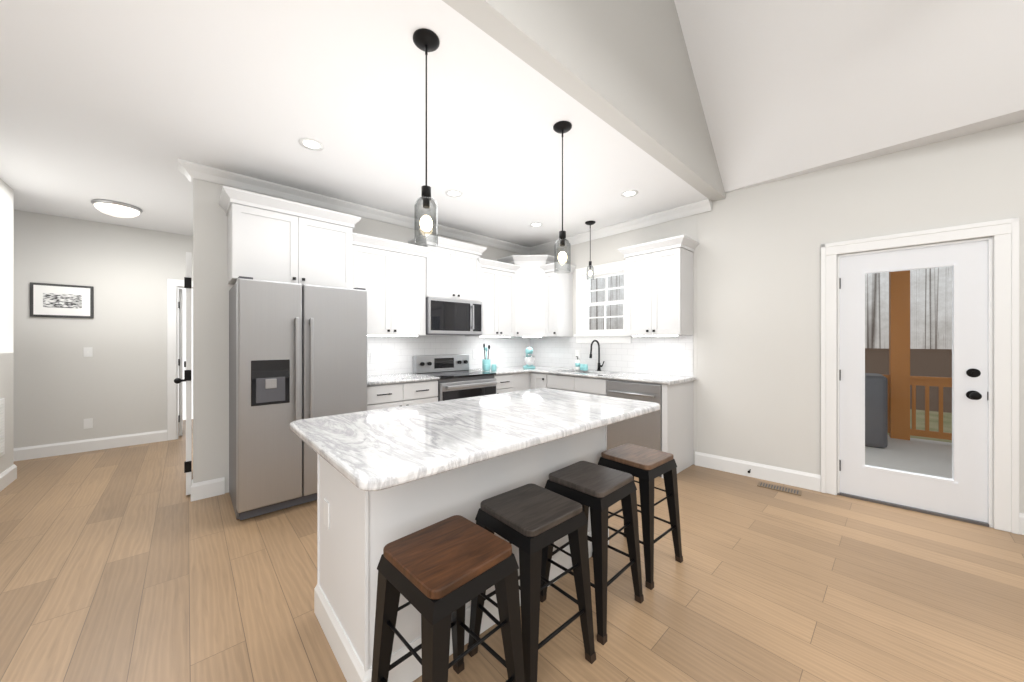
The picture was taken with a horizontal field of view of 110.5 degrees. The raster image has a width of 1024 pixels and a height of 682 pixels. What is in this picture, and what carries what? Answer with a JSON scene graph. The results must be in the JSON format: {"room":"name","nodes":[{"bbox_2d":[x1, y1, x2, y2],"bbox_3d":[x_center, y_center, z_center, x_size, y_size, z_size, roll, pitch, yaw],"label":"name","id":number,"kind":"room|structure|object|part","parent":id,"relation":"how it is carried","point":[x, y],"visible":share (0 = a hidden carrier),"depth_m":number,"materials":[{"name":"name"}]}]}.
{"room":"kitchen","nodes":[
{"label":"kitchen","id":0,"kind":"room"},
{"bbox_2d":[0,178,12,473],"bbox_3d":[-3.635,-0.061,2.087,0.120,2.743,3.350,0,0,-42],"label":"wall","id":1,"kind":"structure","parent":0,"point":[6,296],"depth_m":3.23,"materials":[{"name":"white paint"}]},
{"bbox_2d":[0,398,4,456],"bbox_3d":[-4.321,0.760,2.937,0.016,0.500,0.630,0,0,-42],"label":"air vent","id":2,"kind":"object","parent":1,"relation":"in","point":[2,426],"visible":1,"depth_m":3.13,"materials":[{"name":"white plastic"}]},
{"bbox_2d":[0,464,16,491],"bbox_3d":[-3.591,1.240,2.140,0.016,0.140,3.366,0,0,-42],"label":"baseboard","id":3,"kind":"structure","parent":1,"relation":"attached to","point":[9,475],"depth_m":3.23,"materials":[{"name":"white wood"}]},
{"bbox_2d":[13,209,192,447],"bbox_3d":[-4.232,-0.061,5.047,7.640,2.743,0.120,0,0,-42],"label":"wall","id":4,"kind":"structure","parent":0,"point":[114,385],"depth_m":4.25,"materials":[{"name":"white paint"}]},
{"bbox_2d":[30,282,93,317],"bbox_3d":[-5.170,-0.460,4.088,0.460,0.380,0.026,0,0,-42],"label":"framed picture","id":5,"kind":"object","parent":4,"relation":"attached to","point":[61,300],"visible":0.96,"depth_m":4.07,"materials":[{"name":"white paper"}]},
{"bbox_2d":[83,418,92,428],"bbox_3d":[-5.040,0.983,4.220,0.070,0.115,0.006,0,0,-42],"label":"outlet","id":6,"kind":"object","parent":4,"relation":"attached to","point":[87,423],"visible":1,"depth_m":4.22,"materials":[{"name":"white plastic"}]},
{"bbox_2d":[83,347,92,356],"bbox_3d":[-5.038,0.133,4.218,0.070,0.115,0.012,0,0,-42],"label":"light switch","id":7,"kind":"object","parent":4,"relation":"attached to","point":[87,351],"visible":1,"depth_m":4.22,"materials":[{"name":"white plastic"}]},
{"bbox_2d":[13,430,166,461],"bbox_3d":[-5.587,1.240,3.714,2.840,0.140,0.016,0,0,-42],"label":"baseboard","id":8,"kind":"structure","parent":4,"relation":"attached to","point":[48,450],"depth_m":4.20,"materials":[{"name":"white wood"}]},
{"bbox_2d":[167,279,192,440],"bbox_3d":[-4.216,0.245,5.045,0.980,2.130,0.144,0,0,-42],"label":"door frame","id":9,"kind":"structure","parent":4,"relation":"attached to","point":[172,356],"depth_m":4.70,"materials":[{"name":"white wood"}]},
{"bbox_2d":[178,289,182,435],"bbox_3d":[-4.756,0.290,5.095,0.039,2.010,0.700,0,0,-42],"label":"hall door","id":10,"kind":"structure","parent":4,"relation":"in","point":[180,364],"depth_m":4.86,"materials":[{"name":"white wood"}]},
{"bbox_2d":[178,287,192,419],"bbox_3d":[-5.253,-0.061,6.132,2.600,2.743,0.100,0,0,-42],"label":"door","id":11,"kind":"structure","parent":0,"point":[184,348],"depth_m":5.89,"materials":[{"name":"white wood"}]},
{"bbox_2d":[0,0,707,246],"bbox_3d":[-2.968,-1.493,3.668,7.640,0.120,6.820,0,0,-42],"label":"ceiling","id":12,"kind":"structure","parent":0,"point":[130,102],"depth_m":2.29,"materials":[{"name":"white paint"}]},
{"bbox_2d":[91,199,142,217],"bbox_3d":[-4.181,-1.377,3.764,0.370,0.110,0.370,0,0,-42],"label":"light","id":13,"kind":"object","parent":12,"relation":"attached to","point":[117,209],"visible":1,"depth_m":3.68,"materials":[{"name":"white glass"}]},
{"bbox_2d":[299,138,323,150],"bbox_3d":[-1.458,-1.430,2.583,0.160,0.006,0.160,0,0,-42],"label":"recessed light","id":14,"kind":"object","parent":12,"relation":"in","point":[311,144],"visible":1,"depth_m":2.58,"materials":[{"name":"white plastic"}]},
{"bbox_2d":[413,28,439,246],"bbox_3d":[-0.408,-0.946,1.688,0.124,0.972,0.124,0,0,-42],"label":"pendant light","id":15,"kind":"object","parent":12,"relation":"hanging from","point":[426,40],"depth_m":1.68,"materials":[{"name":"black metal"}]},
{"bbox_3d":[-0.408,-0.570,1.688,0.108,0.220,0.108,0,0,-42],"label":"pendant shade","id":16,"kind":"part","parent":15,"relation":"part of","materials":[{"name":"clear glass"}]},
{"bbox_2d":[445,190,461,196],"bbox_3d":[-0.565,-1.430,3.443,0.160,0.006,0.160,0,0,-42],"label":"recessed light","id":17,"kind":"object","parent":12,"relation":"in","point":[453,193],"visible":1,"depth_m":3.44,"materials":[{"name":"white plastic"}]},
{"bbox_2d":[530,222,542,226],"bbox_3d":[0.297,-1.430,4.368,0.160,0.006,0.160,0,0,-42],"label":"recessed light","id":18,"kind":"object","parent":12,"relation":"in","point":[536,224],"visible":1,"depth_m":4.36,"materials":[{"name":"white plastic"}]},
{"bbox_2d":[553,121,571,272],"bbox_3d":[0.337,-0.946,2.370,0.124,0.972,0.124,0,0,-42],"label":"pendant light","id":19,"kind":"object","parent":12,"relation":"hanging from","point":[561,127],"depth_m":2.36,"materials":[{"name":"black metal"}]},
{"bbox_3d":[0.337,-0.570,2.370,0.108,0.220,0.108,0,0,-42],"label":"pendant shade","id":20,"kind":"part","parent":19,"relation":"part of","materials":[{"name":"clear glass"}]},
{"bbox_2d":[585,221,595,279],"bbox_3d":[0.944,-1.086,4.283,0.124,0.692,0.124,0,0,-42],"label":"pendant light","id":21,"kind":"object","parent":12,"relation":"hanging from","point":[590,223],"depth_m":4.27,"materials":[{"name":"black metal"}]},
{"bbox_3d":[0.944,-0.825,4.283,0.084,0.170,0.084,0,0,-42],"label":"pendant shade","id":22,"kind":"part","parent":21,"relation":"part of","materials":[{"name":"clear glass"}]},
{"bbox_2d":[621,190,637,196],"bbox_3d":[1.141,-1.430,3.447,0.160,0.006,0.160,0,0,-42],"label":"recessed light","id":23,"kind":"object","parent":12,"relation":"in","point":[630,193],"visible":1,"depth_m":3.44,"materials":[{"name":"white plastic"}]},
{"bbox_2d":[193,178,523,492],"bbox_3d":[-1.211,-0.061,4.289,3.930,2.743,0.120,0,0,-42],"label":"wall","id":24,"kind":"structure","parent":0,"point":[212,287],"depth_m":3.00,"materials":[{"name":"white paint"}]},
{"bbox_2d":[174,252,191,494],"bbox_3d":[-3.028,0.274,3.258,0.123,2.048,0.805,0,0,-42],"label":"hall door","id":25,"kind":"structure","parent":24,"relation":"in","point":[187,379],"depth_m":3.00,"materials":[{"name":"white wood"}]},
{"bbox_2d":[227,187,306,284],"bbox_3d":[-2.132,-0.834,3.090,0.512,0.688,0.399,0,0,-42],"label":"upper cabinet","id":26,"kind":"object","parent":24,"relation":"attached to","point":[270,238],"depth_m":2.93,"materials":[{"name":"white wood"}]},
{"bbox_2d":[307,206,354,288],"bbox_3d":[-1.841,-0.834,3.357,0.512,0.688,0.399,0,0,-42],"label":"upper cabinet","id":27,"kind":"object","parent":24,"relation":"attached to","point":[330,236],"depth_m":3.25,"materials":[{"name":"white wood"}]},
{"bbox_2d":[177,158,532,254],"bbox_3d":[-1.183,-1.385,4.189,4.025,0.095,0.125,0,0,-42],"label":"crown molding","id":28,"kind":"structure","parent":24,"relation":"attached to","point":[189,170],"depth_m":3.49,"materials":[{"name":"white wood"}]},
{"bbox_2d":[355,234,398,335],"bbox_3d":[-1.502,-0.550,3.715,0.462,0.976,0.329,0,0,-42],"label":"upper cabinet","id":29,"kind":"object","parent":24,"relation":"attached to","point":[376,268],"depth_m":3.63,"materials":[{"name":"white wood"}]},
{"bbox_2d":[399,242,426,336],"bbox_3d":[-1.248,-0.550,3.948,0.462,0.976,0.329,0,0,-42],"label":"upper cabinet","id":30,"kind":"object","parent":24,"relation":"attached to","point":[413,263],"depth_m":3.88,"materials":[{"name":"white wood"}]},
{"bbox_2d":[411,234,462,299],"bbox_3d":[-0.908,-0.837,4.245,0.433,0.683,0.349,0,0,-42],"label":"upper cabinet","id":31,"kind":"object","parent":24,"relation":"attached to","point":[445,260],"depth_m":4.12,"materials":[{"name":"white wood"}]},
{"bbox_2d":[426,297,481,334],"bbox_3d":[-0.761,-0.280,4.319,0.746,0.420,0.436,0,0,-42],"label":"microwave","id":32,"kind":"object","parent":31,"relation":"attached to","point":[444,316],"visible":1,"depth_m":4.15,"materials":[{"name":"grey metal"}]},
{"bbox_2d":[367,335,530,375],"bbox_3d":[-0.751,0.175,4.624,2.800,0.510,0.006,0,0,-42],"label":"tile backsplash","id":33,"kind":"structure","parent":24,"relation":"attached to","point":[395,354],"depth_m":4.44,"materials":[{"name":"white tile"}]},
{"bbox_2d":[371,352,376,362],"bbox_3d":[-1.521,0.180,3.909,0.072,0.116,0.008,0,0,-42],"label":"electrical outlet","id":34,"kind":"object","parent":33,"relation":"attached to","point":[373,357],"visible":1,"depth_m":3.91,"materials":[{"name":"white plastic"}]},
{"bbox_2d":[473,350,476,358],"bbox_3d":[-0.503,0.180,4.842,0.072,0.116,0.008,0,0,-42],"label":"electrical outlet","id":35,"kind":"object","parent":33,"relation":"attached to","point":[474,353],"visible":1,"depth_m":4.83,"materials":[{"name":"white plastic"}]},
{"bbox_2d":[493,349,496,357],"bbox_3d":[-0.245,0.180,5.078,0.072,0.116,0.008,0,0,-42],"label":"electrical outlet","id":36,"kind":"object","parent":33,"relation":"attached to","point":[494,353],"visible":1,"depth_m":5.08,"materials":[{"name":"white plastic"}]},
{"bbox_2d":[463,242,482,301],"bbox_3d":[-0.675,-0.837,4.459,0.434,0.683,0.349,0,0,-42],"label":"upper cabinet","id":37,"kind":"object","parent":24,"relation":"attached to","point":[472,262],"depth_m":4.39,"materials":[{"name":"white wood"}]},
{"bbox_2d":[465,258,502,336],"bbox_3d":[-0.384,-0.550,4.739,0.365,0.976,0.329,0,0,-42],"label":"upper cabinet","id":38,"kind":"object","parent":24,"relation":"attached to","point":[492,304],"depth_m":4.64,"materials":[{"name":"white wood"}]},
{"bbox_2d":[503,262,510,336],"bbox_3d":[-0.201,-0.550,4.907,0.366,0.976,0.329,0,0,-42],"label":"upper cabinet","id":39,"kind":"object","parent":24,"relation":"attached to","point":[506,265],"depth_m":4.81,"materials":[{"name":"white wood"}]},
{"bbox_2d":[495,255,558,337],"bbox_3d":[0.258,-0.620,5.090,0.678,1.116,0.678,0,0,-42],"label":"upper cabinet","id":40,"kind":"object","parent":24,"relation":"attached to","point":[528,272],"depth_m":4.90,"materials":[{"name":"white wood"}]},
{"bbox_2d":[0,419,1023,681],"bbox_3d":[-1.506,1.370,2.377,8.450,0.120,10.700,0,0,-42],"label":"floor","id":41,"kind":"structure","parent":0,"point":[134,563],"depth_m":1.86,"materials":[{"name":"brown wood"}]},
{"bbox_2d":[229,276,366,519],"bbox_3d":[-1.829,0.419,3.054,0.902,1.758,0.805,0,0,-42],"label":"fridge","id":42,"kind":"object","parent":41,"relation":"on","point":[297,351],"visible":0.94,"depth_m":2.70,"materials":[{"name":"grey metal"}]},
{"bbox_2d":[367,378,438,410],"bbox_3d":[-1.280,0.861,3.721,0.792,0.897,0.619,0,0,-42],"label":"base cabinet","id":43,"kind":"object","parent":41,"relation":"on","point":[382,395],"depth_m":3.48,"materials":[{"name":"white wood"}]},
{"bbox_2d":[367,374,434,385],"bbox_3d":[-1.277,0.395,3.718,0.792,0.030,0.628,0,0,-42],"label":"countertop","id":44,"kind":"structure","parent":43,"relation":"on","point":[371,380],"depth_m":3.60,"materials":[{"name":"white stone"}]},
{"bbox_2d":[371,515,524,681],"bbox_3d":[-0.211,0.992,1.170,0.399,0.634,0.399,0,0,-42],"label":"stool","id":45,"kind":"object","parent":41,"relation":"on","point":[439,575],"visible":1,"depth_m":1.14,"materials":[{"name":"black metal"}]},
{"bbox_2d":[413,354,496,400],"bbox_3d":[-0.657,0.737,4.196,0.759,1.123,0.705,0,0,-42],"label":"range","id":46,"kind":"object","parent":41,"relation":"on","point":[458,379],"visible":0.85,"depth_m":4.15,"materials":[{"name":"grey metal"}]},
{"bbox_2d":[314,428,608,681],"bbox_3d":[-0.164,0.860,2.000,1.552,0.898,0.642,0,0,-42],"label":"kitchen island","id":47,"kind":"object","parent":41,"relation":"on","point":[353,533],"depth_m":1.46,"materials":[{"name":"white"}]},
{"bbox_2d":[290,388,659,499],"bbox_3d":[-0.071,0.391,1.888,1.756,0.037,0.980,0,0,-42],"label":"island countertop","id":48,"kind":"structure","parent":47,"relation":"on","point":[386,449],"depth_m":1.49,"materials":[{"name":"white stone"}]},
{"bbox_2d":[472,370,514,393],"bbox_3d":[-0.310,0.861,4.610,0.303,0.897,0.619,0,0,-42],"label":"base cabinet","id":49,"kind":"object","parent":41,"relation":"on","point":[505,382],"depth_m":4.40,"materials":[{"name":"white wood"}]},
{"bbox_2d":[475,366,550,373],"bbox_3d":[0.041,0.395,4.916,1.234,0.030,0.643,0,0,-42],"label":"countertop","id":50,"kind":"structure","parent":49,"relation":"on","point":[512,369],"depth_m":4.73,"materials":[{"name":"white stone"}]},
{"bbox_2d":[484,364,488,370],"bbox_3d":[-0.332,0.340,4.566,0.069,0.079,0.070,0,0,-42],"label":"jar","id":51,"kind":"object","parent":50,"relation":"on","point":[486,367],"visible":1,"depth_m":4.54,"materials":[{"name":"teal ceramic"}]},
{"bbox_2d":[482,344,490,369],"bbox_3d":[-0.335,0.204,4.658,0.110,0.349,0.118,0,0,-42],"label":"utensil crock","id":52,"kind":"object","parent":50,"relation":"on","point":[486,361],"visible":0.92,"depth_m":4.62,"materials":[{"name":"teal ceramic"}]},
{"bbox_2d":[491,364,496,370],"bbox_3d":[-0.233,0.340,4.561,0.069,0.079,0.070,0,0,-42],"label":"jar","id":53,"kind":"object","parent":50,"relation":"on","point":[493,367],"visible":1,"depth_m":4.53,"materials":[{"name":"teal"}]},
{"bbox_2d":[523,347,534,367],"bbox_3d":[0.242,0.233,5.002,0.243,0.292,0.256,0,0,-42],"label":"stand mixer","id":54,"kind":"object","parent":50,"relation":"on","point":[529,360],"visible":1,"depth_m":4.90,"materials":[{"name":"teal"}]},
{"bbox_2d":[467,484,595,681],"bbox_3d":[0.079,0.992,1.476,0.388,0.634,0.388,0,0,-42],"label":"stool","id":55,"kind":"object","parent":41,"relation":"on","point":[530,521],"visible":0.94,"depth_m":1.41,"materials":[{"name":"black metal"}]},
{"bbox_2d":[531,370,550,388],"bbox_3d":[0.577,0.861,4.776,0.632,0.897,0.370,0,0,-42],"label":"base cabinet","id":56,"kind":"object","parent":41,"relation":"on","point":[538,380],"depth_m":4.57,"materials":[{"name":"white wood"}]},
{"bbox_2d":[551,374,606,395],"bbox_3d":[0.932,0.861,4.388,0.632,0.897,0.929,0,0,-42],"label":"base cabinet","id":57,"kind":"object","parent":41,"relation":"on","point":[566,382],"depth_m":4.11,"materials":[{"name":"white wood"}]},
{"bbox_2d":[540,461,643,644],"bbox_3d":[0.397,0.992,1.795,0.391,0.634,0.391,0,0,-42],"label":"stool","id":58,"kind":"object","parent":41,"relation":"on","point":[598,490],"visible":0.94,"depth_m":1.72,"materials":[{"name":"black metal"}]},
{"bbox_2d":[592,444,682,589],"bbox_3d":[0.751,0.992,2.133,0.391,0.634,0.391,0,0,-42],"label":"stool","id":59,"kind":"object","parent":41,"relation":"on","point":[646,466],"visible":0.81,"depth_m":2.04,"materials":[{"name":"black metal"}]},
{"bbox_2d":[607,378,692,478],"bbox_3d":[1.448,0.861,3.826,0.632,0.897,0.725,0,0,-42],"label":"base cabinet","id":60,"kind":"object","parent":41,"relation":"on","point":[667,427],"depth_m":3.54,"materials":[{"name":"white wood"}]},
{"bbox_2d":[539,367,694,385],"bbox_3d":[1.089,0.395,4.209,0.643,0.030,1.815,0,0,-42],"label":"countertop","id":61,"kind":"structure","parent":60,"relation":"on","point":[670,379],"depth_m":3.87,"materials":[{"name":"white stone"}]},
{"bbox_2d":[575,356,579,369],"bbox_3d":[0.870,0.290,4.703,0.067,0.177,0.065,0,0,-42],"label":"soap bottle","id":62,"kind":"object","parent":61,"relation":"on","point":[577,364],"visible":0.94,"depth_m":4.68,"materials":[{"name":"white plastic"}]},
{"bbox_2d":[571,370,598,373],"bbox_3d":[0.927,0.504,4.376,0.418,0.212,0.728,0,0,-42],"label":"sink","id":63,"kind":"object","parent":61,"relation":"in","point":[572,371],"depth_m":4.59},
{"bbox_2d":[583,364,587,370],"bbox_3d":[0.943,0.340,4.566,0.069,0.079,0.070,0,0,-42],"label":"jar","id":64,"kind":"object","parent":61,"relation":"on","point":[585,367],"visible":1,"depth_m":4.54,"materials":[{"name":"teal"}]},
{"bbox_2d":[589,340,604,370],"bbox_3d":[1.070,0.182,4.471,0.227,0.395,0.109,0,0,-42],"label":"faucet","id":65,"kind":"object","parent":61,"relation":"on","point":[599,365],"visible":1,"depth_m":4.53,"materials":[{"name":"black metal"}]},
{"bbox_2d":[757,482,801,495],"bbox_3d":[2.368,1.306,3.147,0.310,0.006,0.120,0,0,41],"label":"floor vent","id":66,"kind":"object","parent":41,"relation":"in","point":[781,488],"visible":1,"depth_m":3.14,"materials":[{"name":"brown metal"}]},
{"bbox_2d":[442,0,725,201],"bbox_3d":[-0.624,-3.271,1.110,7.640,3.677,0.120,0,0,-42],"label":"wall","id":67,"kind":"structure","parent":0,"point":[623,67],"depth_m":2.27,"materials":[{"name":"grey paint"}]},
{"bbox_2d":[535,121,1023,520],"bbox_3d":[2.896,-0.140,3.186,0.635,2.900,7.294,0,0,-42],"label":"wall","id":68,"kind":"structure","parent":0,"point":[757,323],"depth_m":3.24,"materials":[{"name":"white paint"}]},
{"bbox_2d":[547,262,574,336],"bbox_3d":[0.651,-0.550,4.920,0.329,0.976,0.225,0,0,-42],"label":"upper cabinet","id":69,"kind":"object","parent":68,"relation":"attached to","point":[559,284],"depth_m":4.81,"materials":[{"name":"white wood"}]},
{"bbox_2d":[574,260,630,342],"bbox_3d":[1.206,-0.480,4.631,0.185,1.020,0.860,0,0,-42],"label":"kitchen window","id":70,"kind":"structure","parent":68,"relation":"in","point":[584,334],"depth_m":4.67,"materials":[{"name":"white wood"}]},
{"bbox_2d":[531,335,692,376],"bbox_3d":[1.111,0.159,4.660,0.006,0.441,2.410,0,0,-42],"label":"tile backsplash","id":71,"kind":"structure","parent":68,"relation":"attached to","point":[547,351],"depth_m":4.36,"materials":[{"name":"white tile"}]},
{"bbox_2d":[575,350,579,357],"bbox_3d":[0.899,0.180,4.880,0.008,0.116,0.072,0,0,-42],"label":"electrical outlet","id":72,"kind":"object","parent":71,"relation":"attached to","point":[577,352],"visible":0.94,"depth_m":4.87,"materials":[{"name":"white plastic"}]},
{"bbox_2d":[529,199,711,254],"bbox_3d":[1.169,-1.385,4.530,0.095,0.095,2.500,0,0,-42],"label":"crown molding","id":73,"kind":"structure","parent":68,"relation":"attached to","point":[702,206],"depth_m":4.20,"materials":[{"name":"white wood"}]},
{"bbox_2d":[623,242,658,336],"bbox_3d":[1.520,-0.550,3.971,0.329,0.976,0.359,0,0,-42],"label":"upper cabinet","id":74,"kind":"object","parent":68,"relation":"attached to","point":[642,268],"depth_m":3.84,"materials":[{"name":"white wood"}]},
{"bbox_2d":[659,235,694,335],"bbox_3d":[1.683,-0.550,3.793,0.329,0.976,0.358,0,0,-42],"label":"upper cabinet","id":75,"kind":"object","parent":68,"relation":"attached to","point":[675,263],"depth_m":3.64,"materials":[{"name":"white wood"}]},
{"bbox_2d":[695,452,820,491],"bbox_3d":[2.317,1.240,3.415,0.123,0.140,1.016,0,0,-42],"label":"baseboard","id":76,"kind":"structure","parent":68,"relation":"attached to","point":[795,478],"depth_m":3.36,"materials":[{"name":"white wood"}]},
{"bbox_2d":[839,240,987,522],"bbox_3d":[3.097,0.287,2.785,0.138,2.006,0.792,0,0,-42],"label":"back door","id":77,"kind":"structure","parent":68,"relation":"in","point":[963,492],"depth_m":2.67,"materials":[{"name":"white paint"}]},
{"bbox_2d":[821,217,1018,533],"bbox_3d":[3.115,0.239,2.807,1.014,2.152,0.190,0,0,41],"label":"door frame","id":78,"kind":"structure","parent":68,"relation":"attached to","point":[1003,387],"depth_m":2.49,"materials":[{"name":"white wood"}]},
{"bbox_2d":[1019,513,1023,534],"bbox_3d":[4.198,1.240,1.751,0.229,0.140,2.031,0,0,-42],"label":"baseboard","id":79,"kind":"structure","parent":68,"relation":"attached to","point":[1021,516],"depth_m":2.40,"materials":[{"name":"white wood"}]},
{"bbox_2d":[674,0,1023,192],"bbox_3d":[0.837,-3.209,-0.047,8.470,3.942,3.800,0,0,-42],"label":"ceiling","id":80,"kind":"structure","parent":0,"point":[789,88],"depth_m":2.59,"materials":[{"name":"white paint"}]},
{"label":"outside","id":81,"kind":"structure","parent":0,"visible":0},
{"bbox_2d":[589,259,951,412],"bbox_3d":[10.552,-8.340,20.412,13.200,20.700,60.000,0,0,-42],"label":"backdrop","id":82,"kind":"structure","parent":81,"point":[921,336],"depth_m":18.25,"materials":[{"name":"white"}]},
{"bbox_2d":[839,435,951,478],"bbox_3d":[4.941,1.470,3.618,5.600,0.120,3.475,0,0,41],"label":"floor","id":83,"kind":"structure","parent":81,"point":[929,449],"depth_m":4.33,"materials":[{"name":"white concrete"}]},
{"bbox_2d":[839,373,887,447],"bbox_3d":[4.814,0.935,5.022,0.650,0.950,0.600,0,0,41],"label":"grill","id":84,"kind":"object","parent":83,"relation":"on","point":[880,408],"depth_m":4.66,"materials":[{"name":"grey"}]},
{"bbox_2d":[889,270,909,439],"bbox_3d":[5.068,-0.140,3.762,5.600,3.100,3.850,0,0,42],"label":"porch column","id":85,"kind":"structure","parent":83,"relation":"on","point":[897,367],"depth_m":5.10,"materials":[{"name":"orange wood"}]},
{"bbox_2d":[881,374,951,439],"bbox_3d":[6.012,0.925,4.829,5.600,0.850,0.090,0,0,41],"label":"porch railing","id":86,"kind":"object","parent":85,"relation":"attached to","point":[923,381],"depth_m":4.97,"materials":[{"name":"orange wood"}]},
{"bbox_2d":[888,409,951,442],"bbox_3d":[15.817,1.985,19.810,41.850,0.150,80.000,0,0,-42],"label":"grass","id":87,"kind":"structure","parent":81,"point":[933,423],"depth_m":8.32,"materials":[{"name":"green plant"}]}
]}

